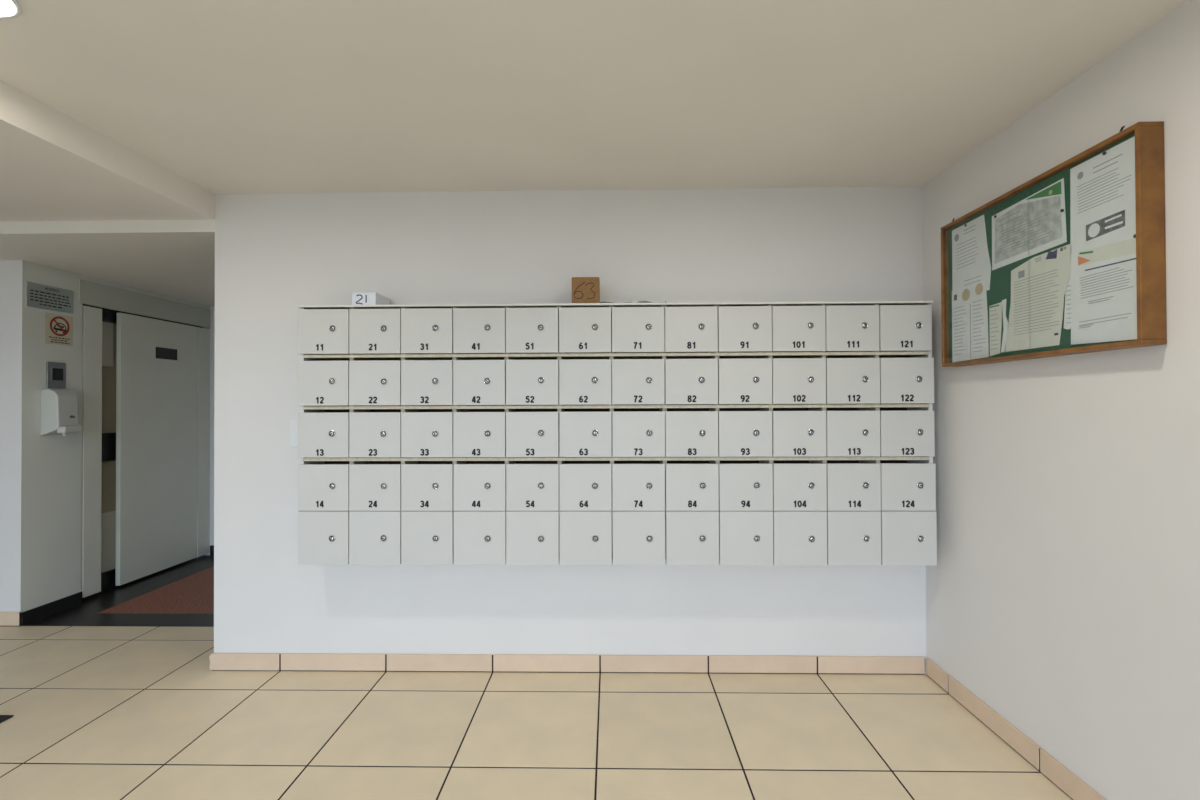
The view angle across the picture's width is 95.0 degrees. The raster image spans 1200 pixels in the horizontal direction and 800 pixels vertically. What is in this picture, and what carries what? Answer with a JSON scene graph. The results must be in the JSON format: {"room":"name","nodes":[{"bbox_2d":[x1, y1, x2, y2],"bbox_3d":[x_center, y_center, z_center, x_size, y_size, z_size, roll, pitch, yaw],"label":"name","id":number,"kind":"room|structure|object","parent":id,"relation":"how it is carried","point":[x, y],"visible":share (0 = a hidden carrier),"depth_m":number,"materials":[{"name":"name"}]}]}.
{"room":"apartment building lobby","nodes":[
{"label":"apartment building lobby","id":0,"kind":"room"},
{"bbox_2d":[0,260,21,611],"bbox_3d":[-4.165,0.112,3.406,1.342,2.500,0.150,0,-1,1],"label":"wall","id":1,"kind":"structure","parent":0,"point":[10,270],"depth_m":3.32,"materials":[{"name":"paint"}]},
{"bbox_2d":[0,612,20,625],"bbox_3d":[-4.087,1.318,3.313,1.205,0.086,0.011,0,-1,1],"label":"baseboard","id":2,"kind":"structure","parent":1,"relation":"attached to","point":[6,618],"depth_m":3.30,"materials":[{"name":"tile"}]},
{"bbox_2d":[0,80,214,221],"bbox_3d":[-3.451,-1.050,-0.166,2.914,0.244,5.920,0,-1,1],"label":"ceiling","id":3,"kind":"structure","parent":0,"point":[54,166],"depth_m":2.30,"materials":[{"name":"paint"}]},
{"bbox_2d":[0,243,214,305],"bbox_3d":[-2.680,-0.992,3.920,4.300,0.295,1.900,0,-1,1],"label":"ceiling","id":4,"kind":"structure","parent":0,"point":[184,271],"depth_m":3.41,"materials":[{"name":"paint"}]},
{"bbox_2d":[0,220,214,244],"bbox_3d":[-3.393,-0.993,2.889,2.914,0.306,0.190,0,-1,1],"label":"beam","id":5,"kind":"structure","parent":0,"point":[122,231],"depth_m":2.78,"materials":[{"name":"paint"}]},
{"bbox_2d":[20,260,209,612],"bbox_3d":[-3.542,0.116,4.098,0.130,2.500,1.558,0,-1,1],"label":"wall","id":6,"kind":"structure","parent":0,"point":[51,465],"depth_m":3.47,"materials":[{"name":"paint"}]},
{"bbox_2d":[26,281,72,313],"bbox_3d":[-3.489,-0.646,3.491,0.003,0.153,0.294,0,-1,1],"label":"metal plaque","id":7,"kind":"object","parent":6,"relation":"attached to","point":[41,296],"visible":1,"depth_m":3.48,"materials":[{"name":"silver metal"}]},
{"bbox_2d":[21,592,81,625],"bbox_3d":[-3.477,1.321,3.495,0.012,0.078,0.376,0,-1,1],"label":"baseboard","id":8,"kind":"structure","parent":6,"relation":"attached to","point":[45,610],"depth_m":3.47,"materials":[{"name":"black stone"}]},
{"bbox_2d":[46,362,65,387],"bbox_3d":[-3.479,-0.159,3.519,0.019,0.166,0.117,0,-1,1],"label":"button","id":9,"kind":"object","parent":6,"relation":"attached to","point":[55,371],"visible":1,"depth_m":3.51,"materials":[{"name":"grey metal"}]},
{"bbox_2d":[45,312,72,345],"bbox_3d":[-3.488,-0.453,3.547,0.002,0.196,0.176,0,-1,1],"label":"prohibition sign","id":10,"kind":"object","parent":6,"relation":"attached to","point":[58,328],"visible":1,"depth_m":3.54,"materials":[{"name":"beige"}]},
{"bbox_2d":[49,323,69,343],"bbox_3d":[-3.487,-0.433,3.547,0.001,0.132,0.133,0,-1,1],"label":"print","id":11,"kind":"object","parent":10,"relation":"attached to","point":[59,333],"depth_m":3.55,"materials":[{"name":"black"}]},
{"bbox_2d":[40,389,81,435],"bbox_3d":[-3.413,0.080,3.489,0.150,0.301,0.132,0,-1,1],"label":"dispenser","id":12,"kind":"object","parent":6,"relation":"attached to","point":[59,407],"visible":1,"depth_m":3.43,"materials":[{"name":"white plastic"}]},
{"bbox_2d":[79,279,209,598],"bbox_3d":[-3.538,0.217,4.270,0.141,2.300,1.208,0,-1,1],"label":"door","id":13,"kind":"structure","parent":6,"relation":"in","point":[146,358],"depth_m":4.15,"materials":[{"name":"paint"}]},
{"bbox_2d":[203,306,214,554],"bbox_3d":[-2.049,0.118,4.924,3.084,2.500,0.150,0,-1,1],"label":"wall","id":14,"kind":"structure","parent":0,"point":[212,308],"depth_m":4.87,"materials":[{"name":"paint"}]},
{"bbox_2d":[210,545,213,554],"bbox_3d":[-1.974,1.324,4.831,2.941,0.085,0.012,0,-1,1],"label":"baseboard","id":15,"kind":"structure","parent":14,"relation":"attached to","point":[211,546],"depth_m":4.85,"materials":[{"name":"black stone"}]},
{"bbox_2d":[0,555,1071,799],"bbox_3d":[-1.662,1.360,0.825,6.436,0.060,8.010,0,-1,1],"label":"floor","id":16,"kind":"structure","parent":0,"point":[99,712],"depth_m":2.23,"materials":[{"name":"tile"}]},
{"bbox_2d":[0,715,13,722],"bbox_3d":[-2.959,1.340,1.996,0.918,0.010,0.703,0,-1,1],"label":"floor mat","id":17,"kind":"object","parent":16,"relation":"on","point":[3,718],"visible":1,"depth_m":2.32,"materials":[{"name":"black rubber"}]},
{"bbox_2d":[214,186,925,673],"bbox_3d":[-0.064,0.092,2.816,3.736,2.500,0.190,0,-1,1],"label":"wall","id":18,"kind":"structure","parent":0,"point":[276,253],"depth_m":2.73,"materials":[{"name":"paint"}]},
{"bbox_2d":[289,420,297,446],"bbox_3d":[-1.493,0.167,2.743,0.116,0.135,0.008,0,-1,1],"label":"wall plate","id":19,"kind":"object","parent":18,"relation":"attached to","point":[293,424],"visible":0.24,"depth_m":2.74,"materials":[{"name":"white plastic"}]},
{"bbox_2d":[209,653,924,674],"bbox_3d":[-0.184,1.298,2.707,3.521,0.087,0.011,0,-1,1],"label":"baseboard","id":20,"kind":"structure","parent":18,"relation":"attached to","point":[553,663],"depth_m":2.70,"materials":[{"name":"tile"}]},
{"bbox_2d":[298,301,936,565],"bbox_3d":[0.062,0.155,2.608,2.911,1.196,0.219,0,-1,1],"label":"mailboxes","id":21,"kind":"object","parent":18,"relation":"attached to","point":[670,433],"visible":1,"depth_m":2.51,"materials":[{"name":"white metal"}]},
{"bbox_2d":[352,292,390,304],"bbox_3d":[-1.095,-0.469,2.641,0.112,0.060,0.176,0,-1,1],"label":"carton","id":22,"kind":"object","parent":21,"relation":"on","point":[359,298],"visible":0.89,"depth_m":2.55,"materials":[{"name":"white cardboard"}]},
{"bbox_2d":[572,277,599,302],"bbox_3d":[-0.066,-0.505,2.591,0.129,0.124,0.111,0,-1,1],"label":"carton","id":23,"kind":"object","parent":21,"relation":"on","point":[584,289],"visible":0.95,"depth_m":2.54,"materials":[{"name":"cardboard"}]},
{"bbox_2d":[600,301,631,302],"bbox_3d":[0.073,-0.450,2.585,0.145,0.012,0.120,0,-1,0],"label":"leaflet","id":24,"kind":"object","parent":21,"relation":"on","point":[600,301],"visible":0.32,"depth_m":2.54,"materials":[{"name":"beige paper"}]},
{"bbox_2d":[303,404,928,408],"bbox_3d":[0.061,0.032,2.616,2.872,0.014,0.190,0,-1,1],"label":"shelf","id":25,"kind":"object","parent":21,"relation":"attached to","point":[305,406],"depth_m":2.53,"materials":[{"name":"white metal"}]},
{"bbox_2d":[303,351,928,360],"bbox_3d":[0.060,-0.207,2.618,2.872,0.014,0.190,0,-1,1],"label":"shelf","id":26,"kind":"object","parent":21,"relation":"attached to","point":[307,355],"depth_m":2.53,"materials":[{"name":"white metal"}]},
{"bbox_2d":[303,456,929,460],"bbox_3d":[0.061,0.272,2.614,2.872,0.014,0.190,0,-1,1],"label":"shelf","id":27,"kind":"object","parent":21,"relation":"attached to","point":[305,458],"depth_m":2.52,"materials":[{"name":"white metal"}]},
{"bbox_2d":[638,300,665,302],"bbox_3d":[0.242,-0.451,2.582,0.130,0.013,0.120,0,-1,3],"label":"leaflet","id":28,"kind":"object","parent":21,"relation":"on","point":[641,301],"visible":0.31,"depth_m":2.54,"materials":[{"name":"beige paper"}]},
{"bbox_2d":[0,0,1186,193],"bbox_3d":[-0.234,-1.127,-0.226,3.522,0.115,5.920,0,-1,1],"label":"ceiling","id":29,"kind":"structure","parent":0,"point":[226,96],"depth_m":1.82,"materials":[{"name":"paint"}]},
{"bbox_2d":[0,0,21,17],"bbox_3d":[-1.623,-1.046,1.405,0.200,0.007,0.200,0,-1,1],"label":"recessed light","id":30,"kind":"object","parent":29,"relation":"in","point":[8,8],"visible":1,"depth_m":1.47,"materials":[{"name":"white plastic"}]},
{"bbox_2d":[0,0,13,13],"bbox_3d":[-1.623,-1.048,1.405,0.171,0.002,0.171,0,-1,1],"label":"diffuser","id":31,"kind":"object","parent":30,"relation":"attached to","point":[6,6],"depth_m":1.47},
{"bbox_2d":[922,0,1199,799],"bbox_3d":[1.631,0.058,-0.272,0.200,2.500,5.920,0,-1,1],"label":"wall","id":32,"kind":"structure","parent":0,"point":[1063,589],"depth_m":1.76,"materials":[{"name":"paint"}]},
{"bbox_2d":[926,658,1106,799],"bbox_3d":[1.534,1.267,-0.070,0.011,0.087,5.468,0,-1,1],"label":"baseboard","id":33,"kind":"structure","parent":32,"relation":"attached to","point":[1046,764],"depth_m":2.07,"materials":[{"name":"tile"}]},
{"bbox_2d":[941,121,1166,366],"bbox_3d":[1.536,-0.469,1.976,0.070,0.640,0.915,0,-1,1],"label":"notice board","id":34,"kind":"object","parent":32,"relation":"attached to","point":[1149,136],"visible":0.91,"depth_m":1.61,"materials":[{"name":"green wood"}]},
{"bbox_2d":[952,281,988,361],"bbox_3d":[1.531,-0.320,2.278,0.001,0.312,0.229,0,-1,1],"label":"flyer","id":35,"kind":"object","parent":34,"relation":"attached to","point":[969,303],"visible":1,"depth_m":2.27,"materials":[{"name":"paper"}]},
{"bbox_2d":[953,299,985,357],"bbox_3d":[1.530,-0.287,2.280,0.001,0.229,0.203,0,-1,1],"label":"print","id":36,"kind":"object","parent":35,"relation":"attached to","point":[969,315],"depth_m":2.28,"materials":[{"name":"grey paper"}]},
{"bbox_2d":[962,283,982,300],"bbox_3d":[1.530,-0.442,2.259,0.001,0.056,0.132,0,-1,1],"label":"print","id":37,"kind":"object","parent":35,"relation":"on","point":[974,292],"depth_m":2.25,"materials":[{"name":"white paper"}]},
{"bbox_2d":[952,215,990,290],"bbox_3d":[1.531,-0.584,2.271,0.001,0.307,0.243,0,-1,1],"label":"letter","id":38,"kind":"object","parent":34,"relation":"attached to","point":[971,265],"visible":1,"depth_m":2.27,"materials":[{"name":"paper"}]},
{"bbox_2d":[954,225,980,285],"bbox_3d":[1.531,-0.588,2.289,0.001,0.250,0.172,0,-1,1],"label":"print","id":39,"kind":"object","parent":38,"relation":"attached to","point":[967,240],"depth_m":2.29,"materials":[{"name":"grey paper"}]},
{"bbox_2d":[989,302,1001,355],"bbox_3d":[1.529,-0.272,2.124,0.001,0.201,0.069,0,-1,1],"label":"slip","id":40,"kind":"object","parent":34,"relation":"attached to","point":[995,311],"visible":1,"depth_m":2.12,"materials":[{"name":"beige paper"}]},
{"bbox_2d":[990,310,997,349],"bbox_3d":[1.529,-0.273,2.128,0.001,0.151,0.049,0,-1,1],"label":"print","id":41,"kind":"object","parent":40,"relation":"attached to","point":[993,313],"depth_m":2.13,"materials":[{"name":"grey paper"}]},
{"bbox_2d":[1001,299,1008,351],"bbox_3d":[1.526,-0.280,2.072,0.001,0.199,0.045,0,-1,1],"label":"slip","id":42,"kind":"object","parent":34,"relation":"attached to","point":[1005,321],"visible":1,"depth_m":2.07,"materials":[{"name":"paper"}]},
{"bbox_2d":[992,178,1066,269],"bbox_3d":[1.524,-0.616,1.967,0.001,0.221,0.350,0,-1,1],"label":"paper notice","id":43,"kind":"object","parent":34,"relation":"attached to","point":[1035,224],"visible":1,"depth_m":1.94,"materials":[{"name":"paper"}]},
{"bbox_2d":[998,211,1051,253],"bbox_3d":[1.523,-0.621,1.978,0.001,0.131,0.259,0,-1,1],"label":"print","id":44,"kind":"object","parent":43,"relation":"attached to","point":[1018,231],"depth_m":1.98,"materials":[{"name":"grey paper"}]},
{"bbox_2d":[994,195,1062,263],"bbox_3d":[1.523,-0.620,1.968,0.001,0.182,0.321,0,-1,1],"label":"print","id":45,"kind":"object","parent":43,"relation":"attached to","point":[1032,225],"depth_m":1.95},
{"bbox_2d":[1026,181,1061,199],"bbox_3d":[1.522,-0.700,1.890,0.001,0.044,0.158,0,-1,1],"label":"print","id":46,"kind":"object","parent":43,"relation":"on","point":[1053,191],"depth_m":1.86,"materials":[{"name":"green paper"}]},
{"bbox_2d":[1005,244,1070,351],"bbox_3d":[1.522,-0.342,1.920,0.001,0.322,0.304,0,-1,1],"label":"notice","id":47,"kind":"object","parent":34,"relation":"attached to","point":[1039,285],"visible":1,"depth_m":1.90,"materials":[{"name":"beige paper"}]},
{"bbox_2d":[1014,247,1065,334],"bbox_3d":[1.522,-0.369,1.908,0.001,0.261,0.236,0,-1,1],"label":"print","id":48,"kind":"object","parent":47,"relation":"attached to","point":[1040,282],"depth_m":1.90,"materials":[{"name":"grey paper"}]},
{"bbox_2d":[1046,249,1057,335],"bbox_3d":[1.521,-0.360,1.850,0.001,0.288,0.050,0,-1,1],"label":"print","id":49,"kind":"object","parent":47,"relation":"attached to","point":[1051,256],"depth_m":1.85,"materials":[{"name":"blue"}]},
{"bbox_2d":[1064,274,1070,328],"bbox_3d":[1.521,-0.332,1.784,0.001,0.204,0.042,0,-1,1],"label":"slip","id":50,"kind":"object","parent":34,"relation":"attached to","point":[1067,313],"visible":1,"depth_m":1.78,"materials":[{"name":"paper"}]},
{"bbox_2d":[1070,136,1135,253],"bbox_3d":[1.516,-0.601,1.655,0.001,0.291,0.241,0,-1,1],"label":"paper notice","id":51,"kind":"object","parent":34,"relation":"attached to","point":[1102,187],"visible":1,"depth_m":1.65,"materials":[{"name":"paper"}]},
{"bbox_2d":[1076,153,1130,213],"bbox_3d":[1.516,-0.617,1.658,0.001,0.209,0.184,0,-1,1],"label":"print","id":52,"kind":"object","parent":51,"relation":"on","point":[1103,184],"depth_m":1.65,"materials":[{"name":"grey paper"}]},
{"bbox_2d":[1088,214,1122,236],"bbox_3d":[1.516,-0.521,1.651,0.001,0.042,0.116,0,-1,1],"label":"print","id":53,"kind":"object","parent":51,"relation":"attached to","point":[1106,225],"depth_m":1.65,"materials":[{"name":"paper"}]},
{"bbox_2d":[1086,210,1124,240],"bbox_3d":[1.516,-0.522,1.651,0.001,0.054,0.131,0,-1,1],"label":"print","id":54,"kind":"object","parent":51,"relation":"attached to","point":[1109,224],"depth_m":1.65},
{"bbox_2d":[1071,237,1136,344],"bbox_3d":[1.516,-0.323,1.653,0.001,0.306,0.242,0,-1,1],"label":"paper notice","id":55,"kind":"object","parent":34,"relation":"attached to","point":[1103,277],"visible":1,"depth_m":1.65,"materials":[{"name":"paper"}]},
{"bbox_2d":[1078,256,1089,265],"bbox_3d":[1.517,-0.442,1.722,0.001,0.030,0.045,0,-1,1],"label":"print","id":56,"kind":"object","parent":55,"relation":"attached to","point":[1082,260],"depth_m":1.72,"materials":[{"name":"orange paper"}]},
{"bbox_2d":[1079,267,1133,328],"bbox_3d":[1.516,-0.307,1.651,0.001,0.160,0.184,0,-1,1],"label":"print","id":57,"kind":"object","parent":55,"relation":"attached to","point":[1106,294],"depth_m":1.65,"materials":[{"name":"grey paper"}]},
{"bbox_2d":[1077,238,1135,265],"bbox_3d":[1.515,-0.441,1.640,0.001,0.058,0.213,0,-1,1],"label":"print","id":58,"kind":"object","parent":55,"relation":"on","point":[1124,250],"depth_m":1.63,"materials":[{"name":"beige paper"}]},
{"bbox_2d":[1085,258,1135,270],"bbox_3d":[1.515,-0.402,1.632,0.001,0.011,0.174,0,-1,1],"label":"print","id":59,"kind":"object","parent":55,"relation":"on","point":[1108,264],"depth_m":1.63,"materials":[{"name":"blue"}]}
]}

